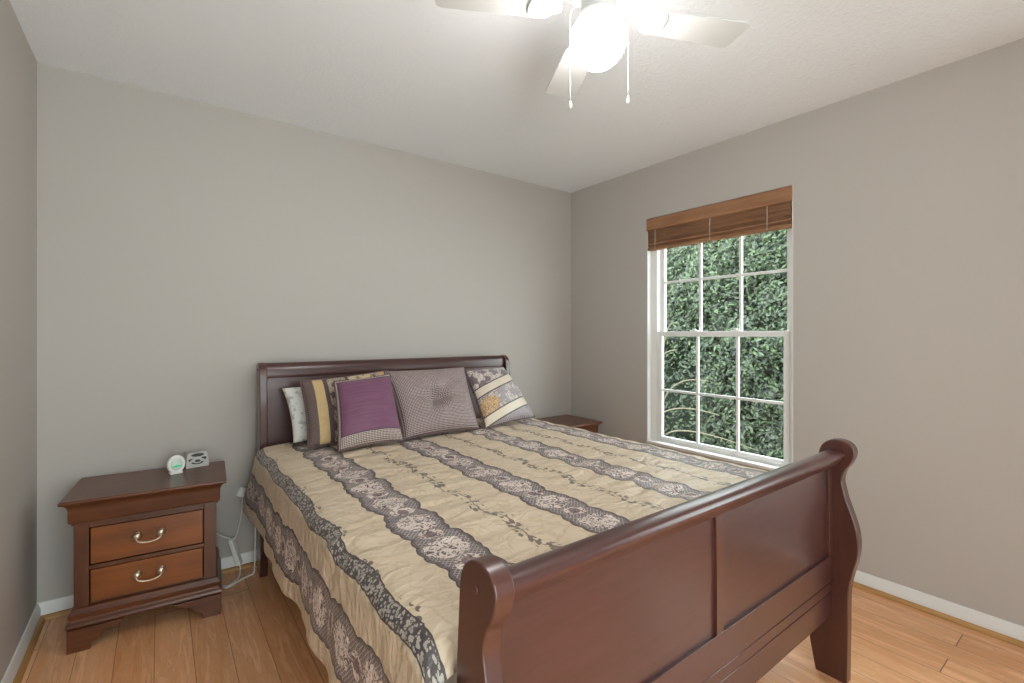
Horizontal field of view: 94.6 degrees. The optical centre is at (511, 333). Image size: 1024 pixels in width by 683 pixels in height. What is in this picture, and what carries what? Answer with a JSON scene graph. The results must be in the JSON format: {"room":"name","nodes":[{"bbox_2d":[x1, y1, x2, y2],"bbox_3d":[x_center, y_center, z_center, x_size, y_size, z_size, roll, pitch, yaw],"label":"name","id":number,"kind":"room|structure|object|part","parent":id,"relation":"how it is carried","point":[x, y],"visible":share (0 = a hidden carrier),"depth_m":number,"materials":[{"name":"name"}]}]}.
{"room":"bedroom","nodes":[
{"label":"bedroom","id":0,"kind":"room"},
{"bbox_2d":[0,0,36,682],"bbox_3d":[-0.911,0.030,0.387,0.140,2.440,4.090,0,0,-37],"label":"wall","id":1,"kind":"structure","parent":0,"point":[18,63],"depth_m":1.80,"materials":[{"name":"paint"}]},
{"bbox_2d":[1,604,40,682],"bbox_3d":[-0.887,1.213,0.483,0.014,0.074,3.936,0,0,-37],"label":"baseboard","id":2,"kind":"structure","parent":1,"relation":"attached to","point":[9,676],"depth_m":1.80,"materials":[{"name":"white paint"}]},
{"bbox_2d":[13,617,45,682],"bbox_3d":[-0.869,1.240,0.486,0.017,0.019,3.918,0,0,-37],"label":"trim","id":3,"kind":"structure","parent":1,"relation":"attached to","point":[23,666],"depth_m":1.84,"materials":[{"name":"brown wood"}]},
{"bbox_2d":[37,62,570,602],"bbox_3d":[-0.832,0.030,3.085,3.494,2.440,0.140,0,0,-37],"label":"wall","id":4,"kind":"structure","parent":0,"point":[185,246],"depth_m":2.49,"materials":[{"name":"paint"}]},
{"bbox_2d":[37,550,256,615],"bbox_3d":[-0.786,1.213,3.023,3.214,0.074,0.014,0,0,-37],"label":"baseboard","id":5,"kind":"structure","parent":4,"relation":"attached to","point":[65,602],"depth_m":2.12,"materials":[{"name":"white paint"}]},
{"bbox_2d":[40,559,270,619],"bbox_3d":[-0.776,1.240,3.010,3.186,0.019,0.017,0,0,-37],"label":"trim","id":6,"kind":"structure","parent":4,"relation":"attached to","point":[251,564],"depth_m":2.46,"materials":[{"name":"brown wood"}]},
{"bbox_2d":[234,487,245,538],"bbox_3d":[-1.441,0.948,2.515,0.068,0.266,0.039,0,0,-37],"label":"plug adapter","id":7,"kind":"object","parent":4,"relation":"attached to","point":[241,492],"visible":0.86,"depth_m":2.51,"materials":[{"name":"white plastic"}]},
{"bbox_3d":[-1.441,0.975,2.501,0.021,0.213,0.047,0,0,37],"label":"cord","id":8,"kind":"part","parent":7,"relation":"part of","materials":[{"name":"white plastic"}]},
{"bbox_2d":[9,0,1023,192],"bbox_3d":[0.391,-1.240,1.446,3.494,0.100,4.230,0,0,-37],"label":"ceiling","id":9,"kind":"structure","parent":0,"point":[464,88],"depth_m":2.10,"materials":[{"name":"white paint"}]},
{"bbox_2d":[435,0,749,109],"bbox_3d":[0.267,-0.934,1.439,0.766,0.511,0.786,0,0,33],"label":"ceiling fan","id":10,"kind":"object","parent":9,"relation":"hanging from","point":[598,36],"visible":1,"depth_m":1.43,"materials":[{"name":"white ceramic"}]},
{"bbox_3d":[-0.050,-0.969,1.366,0.336,0.007,0.132,0,0,-12],"label":"fan blade","id":11,"kind":"part","parent":10,"relation":"part of","materials":[{"name":"white wood"}]},
{"bbox_3d":[0.219,-0.969,1.746,0.132,0.007,0.336,0,0,-8],"label":"fan blade","id":12,"kind":"part","parent":10,"relation":"part of","materials":[{"name":"white wood"}]},
{"bbox_3d":[0.193,-0.847,1.430,0.037,0.287,0.002,0,0,0],"label":"pull chain","id":13,"kind":"part","parent":10,"relation":"part of","materials":[{"name":"white metal"}]},
{"bbox_3d":[0.262,-0.874,1.430,0.170,0.139,0.170,0,0,-37],"label":"globe","id":14,"kind":"part","parent":10,"relation":"part of","materials":[{"name":"white glass"}]},
{"bbox_3d":[0.332,-0.854,1.430,0.042,0.272,0.003,0,0,0],"label":"pull chain","id":15,"kind":"part","parent":10,"relation":"part of","materials":[{"name":"white metal"}]},
{"bbox_3d":[0.572,-0.969,1.500,0.336,0.007,0.132,0,0,-13],"label":"fan blade","id":16,"kind":"part","parent":10,"relation":"part of","materials":[{"name":"white wood"}]},
{"bbox_2d":[21,562,1023,682],"bbox_3d":[0.391,1.280,1.446,3.494,0.060,4.230,0,0,-37],"label":"floor","id":17,"kind":"structure","parent":0,"point":[258,635],"depth_m":1.87,"materials":[{"name":"brown wood"}]},
{"bbox_2d":[57,461,226,654],"bbox_3d":[-1.608,0.950,2.119,0.555,0.600,0.384,0,0,-32],"label":"nightstand","id":18,"kind":"object","parent":17,"relation":"on","point":[145,540],"visible":1,"depth_m":1.99,"materials":[{"name":"brown wood"}]},
{"bbox_3d":[-1.612,1.122,2.126,0.520,0.076,0.367,0,0,-32],"label":"moulding","id":19,"kind":"part","parent":18,"relation":"part of","materials":[{"name":"brown wood"}]},
{"bbox_3d":[-1.532,1.010,2.000,0.377,0.130,0.019,0,0,-32],"label":"drawer","id":20,"kind":"part","parent":18,"relation":"part of","materials":[{"name":"brown wood"}]},
{"bbox_3d":[-1.532,0.850,2.000,0.377,0.145,0.019,0,0,-32],"label":"drawer","id":21,"kind":"part","parent":18,"relation":"part of","materials":[{"name":"brown wood"}]},
{"bbox_3d":[-1.517,1.005,1.976,0.111,0.044,0.036,0,0,-32],"label":"handle","id":22,"kind":"part","parent":18,"relation":"part of","materials":[{"name":"silver metal"}]},
{"bbox_3d":[-1.517,0.845,1.976,0.111,0.044,0.036,0,0,-32],"label":"handle","id":23,"kind":"part","parent":18,"relation":"part of","materials":[{"name":"silver metal"}]},
{"bbox_2d":[167,455,184,474],"bbox_3d":[-1.564,0.607,2.201,0.029,0.086,0.072,0,0,39],"label":"clock","id":24,"kind":"object","parent":18,"relation":"on","point":[176,463],"visible":1,"depth_m":2.19,"materials":[{"name":"white plastic"}]},
{"bbox_2d":[185,450,208,468],"bbox_3d":[-1.556,0.615,2.329,0.097,0.070,0.065,0,0,-44],"label":"clock radio","id":25,"kind":"object","parent":18,"relation":"on","point":[193,459],"visible":0.98,"depth_m":2.31,"materials":[{"name":"grey plastic"}]},
{"bbox_2d":[190,458,204,463],"bbox_3d":[-1.538,0.620,2.310,0.062,0.026,0.009,0,0,-44],"label":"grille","id":26,"kind":"object","parent":25,"relation":"attached to","point":[192,460],"depth_m":2.31,"materials":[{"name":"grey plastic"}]},
{"bbox_2d":[191,453,203,456],"bbox_3d":[-1.540,0.592,2.316,0.054,0.015,0.006,0,0,-44],"label":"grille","id":27,"kind":"object","parent":25,"relation":"attached to","point":[192,454],"depth_m":2.31,"materials":[{"name":"grey plastic"}]},
{"bbox_2d":[216,533,242,586],"bbox_3d":[-1.442,1.131,2.414,0.130,0.237,0.170,0,0,-37],"label":"power strip","id":28,"kind":"object","parent":17,"relation":"on","point":[232,543],"visible":0.98,"depth_m":2.46,"materials":[{"name":"white plastic"}]},
{"bbox_3d":[-1.412,1.228,2.409,0.045,0.042,0.151,0,0,1],"label":"cord","id":29,"kind":"part","parent":28,"relation":"part of","materials":[{"name":"white plastic"}]},
{"bbox_2d":[222,526,255,588],"bbox_3d":[-1.373,1.085,2.388,0.031,0.330,0.160,0,0,31],"label":"extension cord","id":30,"kind":"object","parent":17,"relation":"on","point":[254,526],"visible":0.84,"depth_m":2.44,"materials":[{"name":"white plastic"}]},
{"bbox_2d":[256,355,861,682],"bbox_3d":[-0.059,0.701,2.105,1.605,1.099,2.243,0,0,-37],"label":"sleigh bed","id":31,"kind":"object","parent":17,"relation":"on","point":[721,585],"visible":0.76,"depth_m":1.23,"materials":[{"name":"brown wood"}]},
{"bbox_3d":[-1.309,0.701,2.474,0.036,1.099,0.158,0,0,-37],"label":"headboard post","id":32,"kind":"part","parent":31,"relation":"part of","materials":[{"name":"brown wood"}]},
{"bbox_3d":[-0.670,0.611,2.924,1.526,0.768,0.042,0,0,-37],"label":"headboard panel","id":33,"kind":"part","parent":31,"relation":"part of","materials":[{"name":"brown wood"}]},
{"bbox_3d":[-0.690,0.203,2.950,1.526,0.101,0.069,0,0,-37],"label":"headboard rail","id":34,"kind":"part","parent":31,"relation":"part of","materials":[{"name":"brown wood"}]},
{"bbox_2d":[444,672,456,682],"bbox_3d":[-0.057,0.793,2.113,1.541,0.397,1.905,0,0,-37],"label":"mattress","id":35,"kind":"object","parent":31,"relation":"on","point":[452,679],"visible":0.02,"depth_m":0.91,"materials":[{"name":"beige fabric"}]},
{"bbox_2d":[242,418,767,682],"bbox_3d":[-0.083,0.753,2.116,1.726,0.414,1.980,0,0,-37],"label":"coverlet","id":36,"kind":"object","parent":35,"relation":"on","point":[372,545],"visible":0.78,"depth_m":1.55,"materials":[{"name":"beige fabric"}]},
{"bbox_2d":[282,387,306,442],"bbox_3d":[-0.929,0.399,2.548,0.542,0.278,0.177,0,0,-37],"label":"bed pillow","id":37,"kind":"object","parent":36,"relation":"on","point":[294,397],"visible":0.15,"depth_m":2.40,"materials":[{"name":"white fabric"}]},
{"bbox_2d":[299,370,386,447],"bbox_3d":[-0.839,0.375,2.475,0.482,0.346,0.201,0,0,-37],"label":"pillow sham","id":38,"kind":"object","parent":36,"relation":"on","point":[318,395],"visible":0.53,"depth_m":2.35,"materials":[{"name":"fabric"}]},
{"bbox_2d":[333,373,403,451],"bbox_3d":[-0.732,0.380,2.365,0.335,0.336,0.223,0,0,-37],"label":"throw pillow","id":39,"kind":"object","parent":36,"relation":"on","point":[367,415],"visible":1,"depth_m":2.32,"materials":[{"name":"purple fabric"}]},
{"bbox_2d":[383,367,479,439],"bbox_3d":[-0.433,0.374,2.658,0.514,0.348,0.253,0,0,-37],"label":"throw pillow","id":40,"kind":"object","parent":36,"relation":"on","point":[434,401],"visible":0.92,"depth_m":2.59,"materials":[{"name":"fabric"}]},
{"bbox_2d":[465,367,534,428],"bbox_3d":[-0.076,0.379,2.938,0.427,0.333,0.238,0,0,-45],"label":"throw pillow","id":41,"kind":"object","parent":36,"relation":"on","point":[498,398],"visible":1,"depth_m":2.85,"materials":[{"name":"fabric"}]},
{"bbox_3d":[-0.050,0.815,0.811,0.040,0.869,0.158,0,0,-37],"label":"footboard post","id":42,"kind":"part","parent":31,"relation":"part of","materials":[{"name":"brown wood"}]},
{"bbox_3d":[-0.057,0.701,3.408,0.036,1.099,0.158,0,0,-37],"label":"headboard post","id":43,"kind":"part","parent":31,"relation":"part of","materials":[{"name":"brown wood"}]},
{"bbox_3d":[0.554,0.647,1.286,1.495,0.365,0.019,0,0,-37],"label":"footboard panel","id":44,"kind":"part","parent":31,"relation":"part of","materials":[{"name":"brown wood"}]},
{"bbox_3d":[0.571,0.449,1.263,1.495,0.066,0.062,0,0,-37],"label":"footboard rail","id":45,"kind":"part","parent":31,"relation":"part of","materials":[{"name":"brown wood"}]},
{"bbox_3d":[0.554,0.914,1.286,1.495,0.222,0.037,0,0,-37],"label":"rail","id":46,"kind":"part","parent":31,"relation":"part of","materials":[{"name":"brown wood"}]},
{"bbox_3d":[1.181,0.815,1.729,0.040,0.869,0.158,0,0,-37],"label":"footboard post","id":47,"kind":"part","parent":31,"relation":"part of","materials":[{"name":"brown wood"}]},
{"bbox_2d":[537,415,602,432],"bbox_3d":[0.338,0.950,3.502,0.555,0.600,0.384,0,0,-37],"label":"nightstand","id":48,"kind":"object","parent":17,"relation":"on","point":[590,425],"visible":0.06,"depth_m":3.51,"materials":[{"name":"brown wood"}]},
{"bbox_2d":[571,38,1023,625],"bbox_3d":[1.777,0.030,2.393,0.140,2.440,4.090,0,0,-37],"label":"wall","id":49,"kind":"structure","parent":0,"point":[908,193],"depth_m":2.23,"materials":[{"name":"paint"}]},
{"bbox_2d":[646,185,792,470],"bbox_3d":[1.297,-0.021,3.014,0.137,1.591,0.969,0,0,-37],"label":"window","id":50,"kind":"structure","parent":49,"relation":"in","point":[657,282],"depth_m":3.09,"materials":[{"name":"white plastic"}]},
{"bbox_3d":[1.265,0.764,2.990,0.056,0.019,0.968,0,0,-37],"label":"sill","id":51,"kind":"part","parent":50,"relation":"part of","materials":[{"name":"white paint"}]},
{"bbox_2d":[646,186,792,250],"bbox_3d":[1.264,-0.702,2.989,0.056,0.224,0.962,0,0,-37],"label":"blind","id":52,"kind":"object","parent":50,"relation":"attached to","point":[768,211],"visible":0.91,"depth_m":2.90,"materials":[{"name":"brown wood"}]},
{"bbox_3d":[1.264,-0.600,2.989,0.044,0.019,0.954,0,0,-37],"label":"rail","id":53,"kind":"part","parent":52,"relation":"part of","materials":[{"name":"brown wood"}]},
{"bbox_3d":[1.307,0.365,3.012,0.027,0.766,0.877,0,0,-37],"label":"sash","id":54,"kind":"part","parent":50,"relation":"part of","materials":[{"name":"white plastic"}]},
{"bbox_3d":[1.336,-0.381,3.034,0.028,0.797,0.877,0,0,-37],"label":"sash","id":55,"kind":"part","parent":50,"relation":"part of","materials":[{"name":"white plastic"}]},
{"bbox_2d":[853,581,1023,647],"bbox_3d":[1.670,1.240,2.380,0.017,0.019,3.918,0,0,-37],"label":"trim","id":56,"kind":"structure","parent":49,"relation":"attached to","point":[955,620],"depth_m":2.08,"materials":[{"name":"brown wood"}]},
{"bbox_2d":[854,570,1023,641],"bbox_3d":[1.678,1.213,2.397,0.014,0.074,3.936,0,0,-37],"label":"baseboard","id":57,"kind":"structure","parent":49,"relation":"attached to","point":[1007,628],"depth_m":2.08,"materials":[{"name":"white paint"}]},
{"label":"outside","id":58,"kind":"structure","parent":0,"visible":0},
{"bbox_3d":[2.985,1.575,5.970,6.075,0.050,11.000,0,0,-37],"label":"ground","id":59,"kind":"structure","parent":58,"visible":0},
{"bbox_2d":[664,229,786,459],"bbox_3d":[2.467,-0.026,6.454,1.227,3.219,6.680,0,0,-37],"label":"hedge","id":60,"kind":"object","parent":59,"relation":"on","point":[764,295],"visible":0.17,"depth_m":5.82,"materials":[{"name":"green plant"}]}
]}

